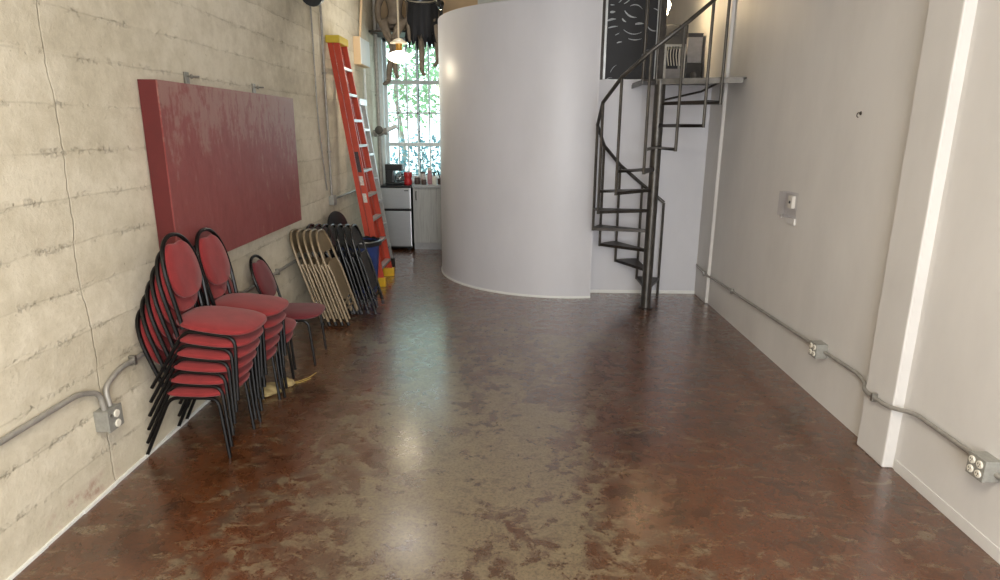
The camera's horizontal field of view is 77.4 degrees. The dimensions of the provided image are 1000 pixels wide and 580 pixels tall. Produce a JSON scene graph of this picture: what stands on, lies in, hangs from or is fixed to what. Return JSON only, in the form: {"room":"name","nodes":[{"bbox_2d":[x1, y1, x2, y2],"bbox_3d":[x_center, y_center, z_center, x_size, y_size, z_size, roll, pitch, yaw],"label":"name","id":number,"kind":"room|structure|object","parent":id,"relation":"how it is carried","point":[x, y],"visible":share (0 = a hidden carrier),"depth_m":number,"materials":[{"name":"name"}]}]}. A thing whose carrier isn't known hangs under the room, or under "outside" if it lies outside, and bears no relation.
{"room":"empty event studio","nodes":[
{"label":"empty event studio","id":0,"kind":"room"},
{"bbox_2d":[0,0,378,579],"bbox_3d":[-2.033,-1.253,3.794,0.250,4.000,11.900,1,14,1],"label":"wall","id":1,"kind":"structure","parent":0,"point":[79,243],"depth_m":2.98,"materials":[{"name":"concrete"}]},
{"bbox_2d":[0,390,107,445],"bbox_3d":[-1.948,1.025,0.939,0.050,0.164,4.235,1,14,1],"label":"conduit","id":2,"kind":"object","parent":1,"relation":"attached to","point":[97,394],"visible":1,"depth_m":2.67,"materials":[{"name":"metal"}]},
{"bbox_2d":[93,403,123,432],"bbox_3d":[-1.900,0.621,3.034,0.079,0.111,0.111,1,14,1],"label":"outlet box","id":3,"kind":"object","parent":1,"relation":"attached to","point":[109,420],"visible":0.96,"depth_m":2.99,"materials":[{"name":"metal"}]},
{"bbox_2d":[114,409,119,416],"bbox_3d":[-1.864,0.599,3.035,0.008,0.039,0.039,1,14,1],"label":"receptacle","id":4,"kind":"object","parent":3,"relation":"attached to","point":[116,411],"depth_m":3.03,"materials":[{"name":"white plastic"}]},
{"bbox_2d":[115,419,120,426],"bbox_3d":[-1.865,0.649,3.048,0.008,0.039,0.039,1,14,1],"label":"receptacle","id":5,"kind":"object","parent":3,"relation":"attached to","point":[117,421],"depth_m":3.04,"materials":[{"name":"white plastic"}]},
{"bbox_2d":[6,300,318,579],"bbox_3d":[-1.942,1.094,2.674,0.016,0.019,8.160,1,14,1],"label":"baseboard","id":6,"kind":"structure","parent":1,"relation":"attached to","point":[11,577],"depth_m":3.02,"materials":[{"name":"white paint"}]},
{"bbox_2d":[103,252,306,406],"bbox_3d":[-1.871,-0.066,5.158,0.050,0.169,4.448,1,14,1],"label":"conduit","id":7,"kind":"object","parent":1,"relation":"attached to","point":[132,359],"visible":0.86,"depth_m":3.19,"materials":[{"name":"metal"}]},
{"bbox_2d":[137,72,301,251],"bbox_3d":[-1.845,-0.908,4.422,0.110,1.120,2.110,1,14,1],"label":"board","id":8,"kind":"object","parent":1,"relation":"attached to","point":[224,161],"visible":0.91,"depth_m":3.99,"materials":[{"name":"red fabric"}]},
{"bbox_2d":[303,0,323,6],"bbox_3d":[-1.752,-2.700,5.440,0.276,0.334,0.636,1,14,1],"label":"spotlight","id":9,"kind":"object","parent":1,"relation":"attached to","point":[313,3],"visible":1,"depth_m":5.71,"materials":[{"name":"black metal"}]},
{"bbox_2d":[310,6,327,189],"bbox_3d":[-1.843,-2.425,6.240,0.016,2.852,0.185,1,14,1],"label":"conduit","id":10,"kind":"object","parent":1,"relation":"attached to","point":[310,6],"visible":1,"depth_m":6.27,"materials":[{"name":"metal"}]},
{"bbox_2d":[319,5,332,195],"bbox_3d":[-1.833,-2.448,6.467,0.032,2.920,0.049,1,14,1],"label":"conduit","id":11,"kind":"object","parent":1,"relation":"attached to","point":[324,73],"visible":1,"depth_m":6.57,"materials":[{"name":"metal"}]},
{"bbox_2d":[329,195,336,205],"bbox_3d":[-1.835,-0.986,6.845,0.056,0.110,0.110,1,14,1],"label":"junction box","id":12,"kind":"object","parent":1,"relation":"attached to","point":[332,199],"visible":1,"depth_m":6.80,"materials":[{"name":"metal"}]},
{"bbox_2d":[337,189,355,198],"bbox_3d":[-1.823,-1.267,7.908,0.032,0.049,2.120,1,14,1],"label":"conduit","id":13,"kind":"object","parent":1,"relation":"attached to","point":[352,191],"visible":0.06,"depth_m":7.40,"materials":[{"name":"metal"}]},
{"bbox_2d":[359,0,362,36],"bbox_3d":[-1.776,-3.780,7.966,0.032,1.100,0.379,1,14,1],"label":"conduit","id":14,"kind":"object","parent":1,"relation":"attached to","point":[361,1],"visible":0.9,"depth_m":7.95,"materials":[{"name":"paint"}]},
{"bbox_2d":[353,36,369,67],"bbox_3d":[-1.775,-3.051,8.020,0.095,0.330,0.510,1,14,1],"label":"electrical box","id":15,"kind":"object","parent":1,"relation":"attached to","point":[361,49],"visible":1,"depth_m":7.82,"materials":[{"name":"paint"}]},
{"bbox_2d":[363,69,367,115],"bbox_3d":[-1.786,-2.177,8.375,0.032,1.500,0.030,1,14,1],"label":"conduit","id":16,"kind":"object","parent":1,"relation":"attached to","point":[364,70],"visible":0.34,"depth_m":8.23,"materials":[{"name":"paint"}]},
{"bbox_2d":[373,124,397,136],"bbox_3d":[-1.625,-2.256,8.818,0.356,0.182,0.178,1,14,1],"label":"valve","id":17,"kind":"object","parent":1,"relation":"attached to","point":[379,130],"visible":1,"depth_m":8.80,"materials":[{"name":"metal"}]},
{"bbox_2d":[381,0,477,29],"bbox_3d":[-1.015,-4.173,9.002,1.400,0.940,0.280,1,14,1],"label":"lintel","id":18,"kind":"object","parent":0,"point":[449,5],"depth_m":8.89,"materials":[{"name":"paint"}]},
{"bbox_2d":[377,0,508,179],"bbox_3d":[0.217,-2.678,9.366,4.045,4.000,0.280,1,14,1],"label":"wall","id":19,"kind":"structure","parent":0,"point":[479,1],"depth_m":8.86,"materials":[{"name":"paint"}]},
{"bbox_2d":[378,37,386,183],"bbox_3d":[-1.754,-2.517,9.252,0.090,2.340,0.090,1,14,1],"label":"trim","id":20,"kind":"structure","parent":19,"relation":"attached to","point":[380,48],"depth_m":9.15,"materials":[{"name":"paint"}]},
{"bbox_2d":[368,30,432,37],"bbox_3d":[-1.241,-3.571,8.717,1.070,0.025,0.580,1,14,1],"label":"trim","id":21,"kind":"structure","parent":19,"relation":"attached to","point":[378,32],"depth_m":8.55,"materials":[{"name":"metal"}]},
{"bbox_2d":[374,0,407,85],"bbox_3d":[-1.431,-3.485,8.397,0.510,1.419,0.468,1,14,1],"label":"sculpture","id":22,"kind":"object","parent":21,"relation":"on","point":[389,23],"visible":0.91,"depth_m":8.35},
{"bbox_2d":[405,0,438,75],"bbox_3d":[-1.026,-3.541,8.370,0.528,1.291,0.515,1,14,1],"label":"sculpture","id":23,"kind":"object","parent":21,"relation":"on","point":[422,19],"visible":0.88,"depth_m":8.23,"materials":[{"name":"black fabric"}]},
{"bbox_2d":[382,38,440,179],"bbox_3d":[-1.026,-2.706,9.340,1.400,2.070,0.180,1,14,1],"label":"window","id":24,"kind":"structure","parent":19,"relation":"in","point":[417,82],"depth_m":9.29,"materials":[{"name":"paint"}]},
{"bbox_2d":[396,52,426,174],"bbox_3d":[-1.024,-2.726,9.417,1.400,2.070,0.020,1,14,1],"label":"security grille","id":25,"kind":"object","parent":24,"relation":"attached to","point":[417,52],"depth_m":9.44,"materials":[{"name":"metal"}]},
{"bbox_2d":[13,246,999,579],"bbox_3d":[0.151,0.804,4.285,4.745,0.200,11.900,1,14,1],"label":"floor","id":26,"kind":"structure","parent":0,"point":[452,430],"depth_m":3.30,"materials":[{"name":"concrete"}]},
{"bbox_2d":[135,309,255,457],"bbox_3d":[-1.683,0.479,3.476,0.514,0.820,0.384,1,14,1],"label":"chair","id":27,"kind":"object","parent":26,"relation":"on","point":[180,393],"visible":0.41,"depth_m":3.33,"materials":[{"name":"red fabric"}]},
{"bbox_2d":[140,294,256,446],"bbox_3d":[-1.656,0.408,3.457,0.514,0.820,0.384,2,15,1],"label":"chair","id":28,"kind":"object","parent":27,"relation":"on","point":[183,380],"visible":0.4,"depth_m":3.31,"materials":[{"name":"red fabric"}]},
{"bbox_2d":[145,280,258,435],"bbox_3d":[-1.640,0.335,3.438,0.533,0.839,0.384,1,14,1],"label":"chair","id":29,"kind":"object","parent":28,"relation":"on","point":[185,367],"visible":0.3,"depth_m":3.29,"materials":[{"name":"red fabric"}]},
{"bbox_2d":[148,265,260,423],"bbox_3d":[-1.619,0.264,3.419,0.542,0.850,0.384,1,14,1],"label":"chair","id":30,"kind":"object","parent":29,"relation":"on","point":[189,353],"visible":0.33,"depth_m":3.27,"materials":[{"name":"red fabric"}]},
{"bbox_2d":[149,251,262,411],"bbox_3d":[-1.597,0.193,3.400,0.551,0.860,0.384,1,14,1],"label":"chair","id":31,"kind":"object","parent":30,"relation":"on","point":[192,340],"visible":0.45,"depth_m":3.26,"materials":[{"name":"red fabric"}]},
{"bbox_2d":[150,232,266,400],"bbox_3d":[-1.576,0.122,3.382,0.559,0.870,0.384,1,14,1],"label":"chair","id":32,"kind":"object","parent":31,"relation":"on","point":[182,271],"visible":0.99,"depth_m":3.29,"materials":[{"name":"red fabric"}]},
{"bbox_2d":[185,346,280,421],"bbox_3d":[-1.675,0.372,3.887,0.514,0.820,0.384,1,14,1],"label":"chair","id":33,"kind":"object","parent":26,"relation":"on","point":[269,353],"visible":0.07,"depth_m":3.90,"materials":[{"name":"black metal"}]},
{"bbox_2d":[188,306,282,410],"bbox_3d":[-1.648,0.293,3.866,0.514,0.820,0.384,2,15,1],"label":"chair","id":34,"kind":"object","parent":33,"relation":"on","point":[271,342],"visible":0.08,"depth_m":3.89,"materials":[{"name":"red fabric"}]},
{"bbox_2d":[196,293,283,398],"bbox_3d":[-1.633,0.210,3.845,0.533,0.839,0.384,1,14,1],"label":"chair","id":35,"kind":"object","parent":34,"relation":"on","point":[271,332],"visible":0.05,"depth_m":3.83,"materials":[{"name":"red fabric"}]},
{"bbox_2d":[193,245,285,386],"bbox_3d":[-1.611,0.130,3.823,0.542,0.850,0.384,1,14,1],"label":"chair","id":36,"kind":"object","parent":35,"relation":"on","point":[217,291],"visible":0.11,"depth_m":3.79,"materials":[{"name":"red fabric"}]},
{"bbox_2d":[195,227,288,374],"bbox_3d":[-1.590,0.050,3.802,0.551,0.860,0.384,1,14,1],"label":"chair","id":37,"kind":"object","parent":36,"relation":"on","point":[213,256],"visible":0.87,"depth_m":3.73,"materials":[{"name":"red fabric"}]},
{"bbox_2d":[211,331,294,401],"bbox_3d":[-1.670,0.291,4.202,0.514,0.820,0.384,-2,15,-8],"label":"chair","id":38,"kind":"object","parent":26,"relation":"on","point":[288,336],"visible":0.07,"depth_m":4.28,"materials":[{"name":"black metal"}]},
{"bbox_2d":[225,276,296,387],"bbox_3d":[-1.643,0.220,4.188,0.514,0.820,0.384,0,14,-8],"label":"chair","id":39,"kind":"object","parent":38,"relation":"on","point":[290,323],"visible":0.12,"depth_m":4.21,"materials":[{"name":"red fabric"}]},
{"bbox_2d":[248,372,316,396],"bbox_3d":[-1.474,0.640,4.346,0.517,0.063,0.182,-13,20,-42],"label":"cloth bag","id":40,"kind":"object","parent":26,"relation":"on","point":[270,389],"visible":0.51,"depth_m":4.22,"materials":[{"name":"beige fabric"}]},
{"bbox_2d":[249,254,326,364],"bbox_3d":[-1.623,0.133,4.816,0.514,0.820,0.384,0,14,-1],"label":"chair","id":41,"kind":"object","parent":26,"relation":"on","point":[264,280],"visible":0.82,"depth_m":4.73,"materials":[{"name":"red fabric"}]},
{"bbox_2d":[289,229,333,324],"bbox_3d":[-1.732,-0.136,5.740,0.295,0.853,0.389,1,14,1],"label":"folding chair","id":42,"kind":"object","parent":26,"relation":"on","point":[292,234],"visible":0.54,"depth_m":5.59,"materials":[{"name":"beige metal"}]},
{"bbox_2d":[296,229,339,325],"bbox_3d":[-1.674,-0.135,5.739,0.295,0.853,0.389,1,14,1],"label":"folding chair","id":43,"kind":"object","parent":26,"relation":"on","point":[299,238],"visible":0.48,"depth_m":5.60,"materials":[{"name":"beige metal"}]},
{"bbox_2d":[306,223,331,309],"bbox_3d":[-1.717,-0.225,6.099,0.252,0.845,0.389,1,14,1],"label":"folding chair","id":44,"kind":"object","parent":26,"relation":"on","point":[309,226],"visible":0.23,"depth_m":5.99,"materials":[{"name":"beige metal"}]},
{"bbox_2d":[302,229,346,325],"bbox_3d":[-1.616,-0.135,5.739,0.295,0.853,0.389,1,14,1],"label":"folding chair","id":45,"kind":"object","parent":26,"relation":"on","point":[305,234],"visible":0.58,"depth_m":5.61,"materials":[{"name":"beige metal"}]},
{"bbox_2d":[313,223,340,307],"bbox_3d":[-1.648,-0.224,6.098,0.252,0.845,0.389,1,14,1],"label":"folding chair","id":46,"kind":"object","parent":26,"relation":"on","point":[317,226],"visible":0.22,"depth_m":6.01,"materials":[{"name":"beige metal"}]},
{"bbox_2d":[309,229,353,325],"bbox_3d":[-1.558,-0.134,5.738,0.295,0.853,0.389,1,14,1],"label":"folding chair","id":47,"kind":"object","parent":26,"relation":"on","point":[312,238],"visible":0.63,"depth_m":5.61,"materials":[{"name":"beige metal"}]},
{"bbox_2d":[315,229,359,325],"bbox_3d":[-1.500,-0.133,5.737,0.295,0.853,0.389,1,14,1],"label":"folding chair","id":48,"kind":"object","parent":26,"relation":"on","point":[324,243],"visible":1,"depth_m":5.69,"materials":[{"name":"beige metal"}]},
{"bbox_2d":[327,211,347,249],"bbox_3d":[-1.740,-0.414,6.763,0.107,0.878,0.339,4,15,15],"label":"chair","id":49,"kind":"object","parent":26,"relation":"on","point":[335,217],"visible":0.38,"depth_m":6.66,"materials":[{"name":"black plastic"}]},
{"bbox_2d":[321,224,356,312],"bbox_3d":[-1.579,-0.224,6.097,0.252,0.845,0.389,1,14,1],"label":"folding chair","id":50,"kind":"object","parent":26,"relation":"on","point":[324,226],"visible":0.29,"depth_m":6.04,"materials":[{"name":"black metal"}]},
{"bbox_2d":[328,224,363,313],"bbox_3d":[-1.510,-0.223,6.096,0.252,0.845,0.389,1,14,1],"label":"folding chair","id":51,"kind":"object","parent":26,"relation":"on","point":[331,228],"visible":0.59,"depth_m":6.01,"materials":[{"name":"black metal"}]},
{"bbox_2d":[335,224,370,313],"bbox_3d":[-1.441,-0.222,6.095,0.252,0.845,0.389,1,14,1],"label":"folding chair","id":52,"kind":"object","parent":26,"relation":"on","point":[338,229],"visible":0.7,"depth_m":5.98,"materials":[{"name":"black metal"}]},
{"bbox_2d":[325,35,394,286],"bbox_3d":[-1.568,-1.417,7.049,0.558,2.695,0.588,1,14,1],"label":"step ladder","id":53,"kind":"object","parent":26,"relation":"on","point":[363,176],"visible":0.87,"depth_m":6.94,"materials":[{"name":"orange plastic"}]},
{"bbox_2d":[342,224,377,313],"bbox_3d":[-1.372,-0.221,6.094,0.252,0.845,0.389,1,14,1],"label":"folding chair","id":54,"kind":"object","parent":26,"relation":"on","point":[346,228],"visible":0.72,"depth_m":5.98,"materials":[{"name":"black metal"}]},
{"bbox_2d":[341,236,381,292],"bbox_3d":[-1.516,-0.266,6.798,0.466,0.592,0.466,1,14,1],"label":"waste bin","id":55,"kind":"object","parent":26,"relation":"on","point":[372,243],"visible":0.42,"depth_m":6.68,"materials":[{"name":"blue plastic"}]},
{"bbox_2d":[350,224,384,313],"bbox_3d":[-1.303,-0.221,6.093,0.252,0.845,0.389,1,14,1],"label":"folding chair","id":56,"kind":"object","parent":26,"relation":"on","point":[365,259],"visible":1,"depth_m":6.04,"materials":[{"name":"black metal"}]},
{"bbox_2d":[352,98,394,265],"bbox_3d":[-1.589,-1.280,7.735,0.419,2.085,0.488,1,14,1],"label":"step ladder","id":57,"kind":"object","parent":26,"relation":"on","point":[362,102],"visible":0.26,"depth_m":7.82,"materials":[{"name":"metal"}]},
{"bbox_2d":[372,0,382,187],"bbox_3d":[-1.734,-2.559,8.895,0.067,3.980,0.084,1,14,1],"label":"riser pipe","id":58,"kind":"object","parent":26,"relation":"on","point":[375,37],"visible":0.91,"depth_m":8.80,"materials":[{"name":"metal"}]},
{"bbox_2d":[380,183,414,249],"bbox_3d":[-1.508,-1.102,9.322,0.448,0.947,0.494,1,14,1],"label":"fridge","id":59,"kind":"object","parent":26,"relation":"on","point":[397,199],"visible":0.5,"depth_m":9.09,"materials":[{"name":"white metal"}]},
{"bbox_2d":[385,163,404,184],"bbox_3d":[-1.515,-1.703,9.164,0.309,0.295,0.220,1,14,1],"label":"coffee maker","id":60,"kind":"object","parent":59,"relation":"on","point":[390,168],"visible":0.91,"depth_m":9.08,"materials":[{"name":"black plastic"}]},
{"bbox_2d":[404,172,411,184],"bbox_3d":[-1.345,-1.636,9.126,0.126,0.185,0.126,1,14,1],"label":"tub","id":61,"kind":"object","parent":59,"relation":"on","point":[407,175],"visible":1,"depth_m":9.08,"materials":[{"name":"red plastic"}]},
{"bbox_2d":[413,188,441,248],"bbox_3d":[-0.998,-1.088,9.346,0.540,0.915,0.476,1,14,1],"label":"base cabinet","id":62,"kind":"object","parent":26,"relation":"on","point":[426,201],"visible":0.78,"depth_m":9.15,"materials":[{"name":"grey wood"}]},
{"bbox_2d":[412,183,440,187],"bbox_3d":[-0.999,-1.554,9.234,0.548,0.037,0.460,1,14,1],"label":"countertop","id":63,"kind":"structure","parent":62,"relation":"on","point":[414,185],"depth_m":9.01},
{"bbox_2d":[414,176,419,183],"bbox_3d":[-1.210,-1.611,9.130,0.090,0.120,0.090,1,14,1],"label":"jar","id":64,"kind":"object","parent":63,"relation":"on","point":[417,178],"visible":1,"depth_m":9.10,"materials":[{"name":"brown glass"}]},
{"bbox_2d":[420,172,425,183],"bbox_3d":[-1.139,-1.656,9.200,0.090,0.175,0.090,1,14,1],"label":"jar","id":65,"kind":"object","parent":63,"relation":"on","point":[422,174],"visible":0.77,"depth_m":9.16,"materials":[{"name":"glass"}]},
{"bbox_2d":[421,178,426,184],"bbox_3d":[-1.107,-1.582,9.074,0.076,0.095,0.076,1,14,1],"label":"jar","id":66,"kind":"object","parent":63,"relation":"on","point":[423,181],"visible":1,"depth_m":9.05,"materials":[{"name":"glass"}]},
{"bbox_2d":[427,167,431,183],"bbox_3d":[-1.025,-1.667,9.113,0.074,0.240,0.074,1,14,1],"label":"bottle","id":67,"kind":"object","parent":63,"relation":"on","point":[429,175],"visible":1,"depth_m":9.09,"materials":[{"name":"pink plastic"}]},
{"bbox_2d":[432,172,436,184],"bbox_3d":[-0.956,-1.626,9.081,0.068,0.178,0.068,1,14,1],"label":"bottle","id":68,"kind":"object","parent":63,"relation":"on","point":[434,179],"visible":1,"depth_m":9.06,"materials":[{"name":"white plastic"}]},
{"bbox_2d":[592,0,746,309],"bbox_3d":[1.546,-1.707,5.842,1.255,3.900,1.170,1,14,1],"label":"spiral staircase","id":69,"kind":"structure","parent":26,"relation":"on","point":[646,280],"depth_m":5.84,"materials":[{"name":"metal"}]},
{"bbox_2d":[438,0,602,295],"bbox_3d":[-0.253,-1.696,7.631,1.129,2.960,3.581,-8,17,-29],"label":"wall","id":70,"kind":"structure","parent":0,"point":[519,80],"depth_m":6.45,"materials":[{"name":"white paint"}]},
{"bbox_2d":[436,0,443,16],"bbox_3d":[-0.659,-3.122,6.907,0.090,0.159,0.128,1,14,1],"label":"light","id":71,"kind":"object","parent":70,"relation":"on","point":[440,4],"visible":0.89,"depth_m":6.87,"materials":[{"name":"black metal"}]},
{"bbox_2d":[441,267,589,297],"bbox_3d":[-0.314,-0.271,7.986,1.018,0.022,3.592,-7,16,-27],"label":"baseboard","id":72,"kind":"structure","parent":70,"relation":"attached to","point":[444,274],"depth_m":6.77,"materials":[{"name":"white paint"}]},
{"bbox_2d":[590,88,711,290],"bbox_3d":[1.579,-1.024,6.679,1.204,2.160,0.100,1,14,1],"label":"wall","id":73,"kind":"structure","parent":0,"point":[682,171],"depth_m":6.61,"materials":[{"name":"white paint"}]},
{"bbox_2d":[590,289,693,293],"bbox_3d":[1.558,0.018,6.891,1.170,0.035,0.012,1,14,1],"label":"baseboard","id":74,"kind":"structure","parent":73,"relation":"attached to","point":[591,290],"depth_m":6.88,"materials":[{"name":"white paint"}]},
{"bbox_2d":[599,80,711,88],"bbox_3d":[1.611,-2.459,7.754,1.204,0.080,2.900,1,14,1],"label":"floor","id":75,"kind":"structure","parent":0,"point":[603,83],"depth_m":6.35,"materials":[{"name":"white paint"}]},
{"bbox_2d":[600,0,605,79],"bbox_3d":[1.022,-3.008,6.187,0.064,1.760,0.080,1,14,1],"label":"post","id":76,"kind":"object","parent":75,"relation":"on","point":[604,1],"visible":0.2,"depth_m":6.27,"materials":[{"name":"metal"}]},
{"bbox_2d":[602,0,659,79],"bbox_3d":[1.325,-2.939,6.162,0.549,1.677,0.042,1,14,1],"label":"wall art","id":77,"kind":"object","parent":75,"relation":"on","point":[624,19],"visible":0.93,"depth_m":6.25,"materials":[{"name":"black fabric"}]},
{"bbox_2d":[658,0,667,78],"bbox_3d":[1.623,-2.997,6.158,0.070,1.760,0.080,1,14,1],"label":"post","id":78,"kind":"object","parent":75,"relation":"on","point":[665,2],"depth_m":6.24,"materials":[{"name":"metal"}]},
{"bbox_2d":[665,0,670,36],"bbox_3d":[1.774,-2.672,6.735,0.140,0.845,0.140,1,14,1],"label":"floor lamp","id":79,"kind":"object","parent":75,"relation":"on","point":[669,3],"visible":0.21,"depth_m":6.61,"materials":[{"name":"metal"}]},
{"bbox_2d":[663,44,686,78],"bbox_3d":[1.851,-2.431,6.723,0.240,0.385,0.225,1,14,1],"label":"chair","id":80,"kind":"object","parent":75,"relation":"on","point":[667,73],"visible":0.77,"depth_m":6.63,"materials":[{"name":"metal"}]},
{"bbox_2d":[665,44,686,48],"bbox_3d":[1.852,-2.605,6.679,0.240,0.025,0.220,1,14,1],"label":"shelf","id":81,"kind":"object","parent":80,"relation":"attached to","point":[667,46],"depth_m":6.57,"materials":[{"name":"metal"}]},
{"bbox_2d":[665,25,688,68],"bbox_3d":[1.885,-2.589,6.894,0.280,0.605,0.290,1,14,1],"label":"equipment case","id":82,"kind":"object","parent":75,"relation":"on","point":[676,39],"visible":0.25,"depth_m":6.73,"materials":[{"name":"grey metal"}]},
{"bbox_2d":[684,63,701,77],"bbox_3d":[2.083,-2.370,6.846,0.170,0.208,0.286,1,14,1],"label":"speaker","id":83,"kind":"object","parent":75,"relation":"on","point":[692,70],"visible":0.61,"depth_m":6.71},
{"bbox_2d":[685,33,703,62],"bbox_3d":[2.089,-2.622,6.799,0.160,0.300,0.260,1,14,1],"label":"storage box","id":84,"kind":"object","parent":83,"relation":"on","point":[694,40],"visible":0.66,"depth_m":6.68,"materials":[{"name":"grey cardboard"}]},
{"bbox_2d":[666,0,999,547],"bbox_3d":[2.286,-1.207,3.727,0.300,4.000,11.900,1,14,1],"label":"wall","id":85,"kind":"structure","parent":0,"point":[792,127],"depth_m":3.76,"materials":[{"name":"white paint"}]},
{"bbox_2d":[694,0,735,302],"bbox_3d":[2.171,-1.846,6.197,0.041,4.000,0.401,1,14,1],"label":"pilaster","id":86,"kind":"object","parent":85,"relation":"attached to","point":[717,112],"visible":0.92,"depth_m":6.29,"materials":[{"name":"white paint"}]},
{"bbox_2d":[696,264,809,343],"bbox_3d":[2.128,0.071,5.460,0.052,0.087,2.753,0,14,0],"label":"conduit","id":87,"kind":"object","parent":85,"relation":"attached to","point":[731,290],"visible":0.98,"depth_m":5.15,"materials":[{"name":"metal"}]},
{"bbox_2d":[780,195,795,224],"bbox_3d":[2.113,-0.606,4.595,0.062,0.230,0.205,1,14,1],"label":"thermostat","id":88,"kind":"object","parent":85,"relation":"attached to","point":[791,199],"visible":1,"depth_m":4.54,"materials":[{"name":"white plastic"}]},
{"bbox_2d":[786,217,795,224],"bbox_3d":[2.136,-0.507,4.584,0.012,0.045,0.135,1,14,1],"label":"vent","id":89,"kind":"object","parent":88,"relation":"attached to","point":[789,220],"depth_m":4.57,"materials":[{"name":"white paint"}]},
{"bbox_2d":[808,340,827,358],"bbox_3d":[2.084,0.390,4.091,0.081,0.100,0.100,1,14,1],"label":"outlet box","id":90,"kind":"object","parent":85,"relation":"attached to","point":[816,347],"visible":1,"depth_m":4.05,"materials":[{"name":"metal"}]},
{"bbox_2d":[823,351,970,453],"bbox_3d":[2.064,0.582,3.377,0.083,0.063,1.400,1,14,1],"label":"conduit","id":91,"kind":"object","parent":85,"relation":"attached to","point":[873,396],"visible":0.96,"depth_m":3.22,"materials":[{"name":"metal"}]},
{"bbox_2d":[857,0,977,466],"bbox_3d":[2.099,-1.013,2.974,0.068,4.000,0.261,1,14,1],"label":"pilaster","id":92,"kind":"object","parent":85,"relation":"attached to","point":[949,23],"visible":1,"depth_m":3.10,"materials":[{"name":"white paint"}]},
{"bbox_2d":[894,460,999,563],"bbox_3d":[2.062,1.534,0.989,0.006,0.060,4.820,1,14,1],"label":"baseboard","id":93,"kind":"structure","parent":85,"relation":"attached to","point":[989,547],"depth_m":2.90,"materials":[{"name":"white paint"}]},
{"bbox_2d":[965,450,999,482],"bbox_3d":[2.058,0.752,2.656,0.081,0.100,0.100,1,14,1],"label":"outlet box","id":94,"kind":"object","parent":85,"relation":"attached to","point":[981,465],"visible":1,"depth_m":2.63,"materials":[{"name":"metal"}]},
{"bbox_2d":[967,464,972,471],"bbox_3d":[2.023,0.767,2.684,0.007,0.034,0.034,1,14,1],"label":"receptacle","id":95,"kind":"object","parent":94,"relation":"attached to","point":[969,466],"depth_m":2.68,"materials":[{"name":"white plastic"}]},
{"bbox_2d":[969,455,974,462],"bbox_3d":[2.023,0.725,2.673,0.007,0.034,0.034,1,14,1],"label":"receptacle","id":96,"kind":"object","parent":94,"relation":"attached to","point":[971,457],"depth_m":2.67,"materials":[{"name":"white plastic"}]},
{"bbox_2d":[974,470,980,477],"bbox_3d":[2.022,0.778,2.641,0.007,0.034,0.034,1,14,1],"label":"receptacle","id":97,"kind":"object","parent":94,"relation":"attached to","point":[977,473],"depth_m":2.64,"materials":[{"name":"white plastic"}]},
{"bbox_2d":[976,461,982,468],"bbox_3d":[2.022,0.737,2.630,0.007,0.034,0.034,1,14,1],"label":"receptacle","id":98,"kind":"object","parent":94,"relation":"attached to","point":[979,464],"depth_m":2.63,"materials":[{"name":"white plastic"}]},
{"bbox_2d":[994,472,999,479],"bbox_3d":[2.068,0.945,1.950,0.022,0.023,1.375,1,14,1],"label":"conduit","id":99,"kind":"object","parent":85,"relation":"attached to","point":[997,475],"visible":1,"depth_m":2.60,"materials":[{"name":"metal"}]},
{"bbox_3d":[0.178,-3.262,3.234,4.745,0.200,11.900,1,14,1],"label":"ceiling","id":100,"kind":"structure","parent":0,"visible":0},
{"bbox_2d":[386,0,411,62],"bbox_3d":[-1.155,-3.356,7.005,0.300,1.523,0.300,1,14,1],"label":"pendant lamp","id":101,"kind":"object","parent":100,"relation":"hanging from","point":[398,56],"visible":1,"depth_m":7.09,"materials":[{"name":"white glass"}]},
{"bbox_2d":[395,43,401,50],"bbox_3d":[-1.159,-2.782,7.153,0.080,0.080,0.080,1,14,1],"label":"socket","id":102,"kind":"object","parent":101,"relation":"attached to","point":[398,45],"depth_m":7.12,"materials":[{"name":"gold metal"}]},
{"bbox_2d":[405,0,436,3],"bbox_3d":[-0.771,-3.333,5.971,0.314,1.045,0.314,1,14,1],"label":"pendant lamp","id":103,"kind":"object","parent":100,"relation":"hanging from","point":[409,1],"visible":1,"depth_m":6.22,"materials":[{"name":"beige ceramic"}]},
{"label":"outside","id":104,"kind":"structure","parent":0,"visible":0},
{"bbox_2d":[396,168,439,174],"bbox_3d":[0.342,-3.100,19.791,18.000,0.200,20.120,1,14,1],"label":"ground","id":105,"kind":"structure","parent":104,"point":[411,170],"depth_m":28.12,"materials":[{"name":"white"}]},
{"bbox_2d":[386,42,438,162],"bbox_3d":[-1.843,-3.311,11.757,1.718,4.224,1.698,1,14,1],"label":"tree","id":106,"kind":"object","parent":105,"relation":"on","point":[408,50],"visible":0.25,"depth_m":11.64,"materials":[{"name":"green plant"}]},
{"bbox_2d":[388,45,439,127],"bbox_3d":[-1.420,-4.222,14.118,2.448,4.795,2.420,1,14,1],"label":"tree","id":107,"kind":"object","parent":105,"relation":"on","point":[413,50],"visible":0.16,"depth_m":13.88,"materials":[{"name":"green plant"}]},
{"bbox_2d":[390,130,439,175],"bbox_3d":[-1.314,-1.793,10.621,1.191,1.842,1.172,1,14,1],"label":"shrub","id":108,"kind":"object","parent":105,"relation":"on","point":[424,156],"visible":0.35,"depth_m":10.36,"materials":[{"name":"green plant"}]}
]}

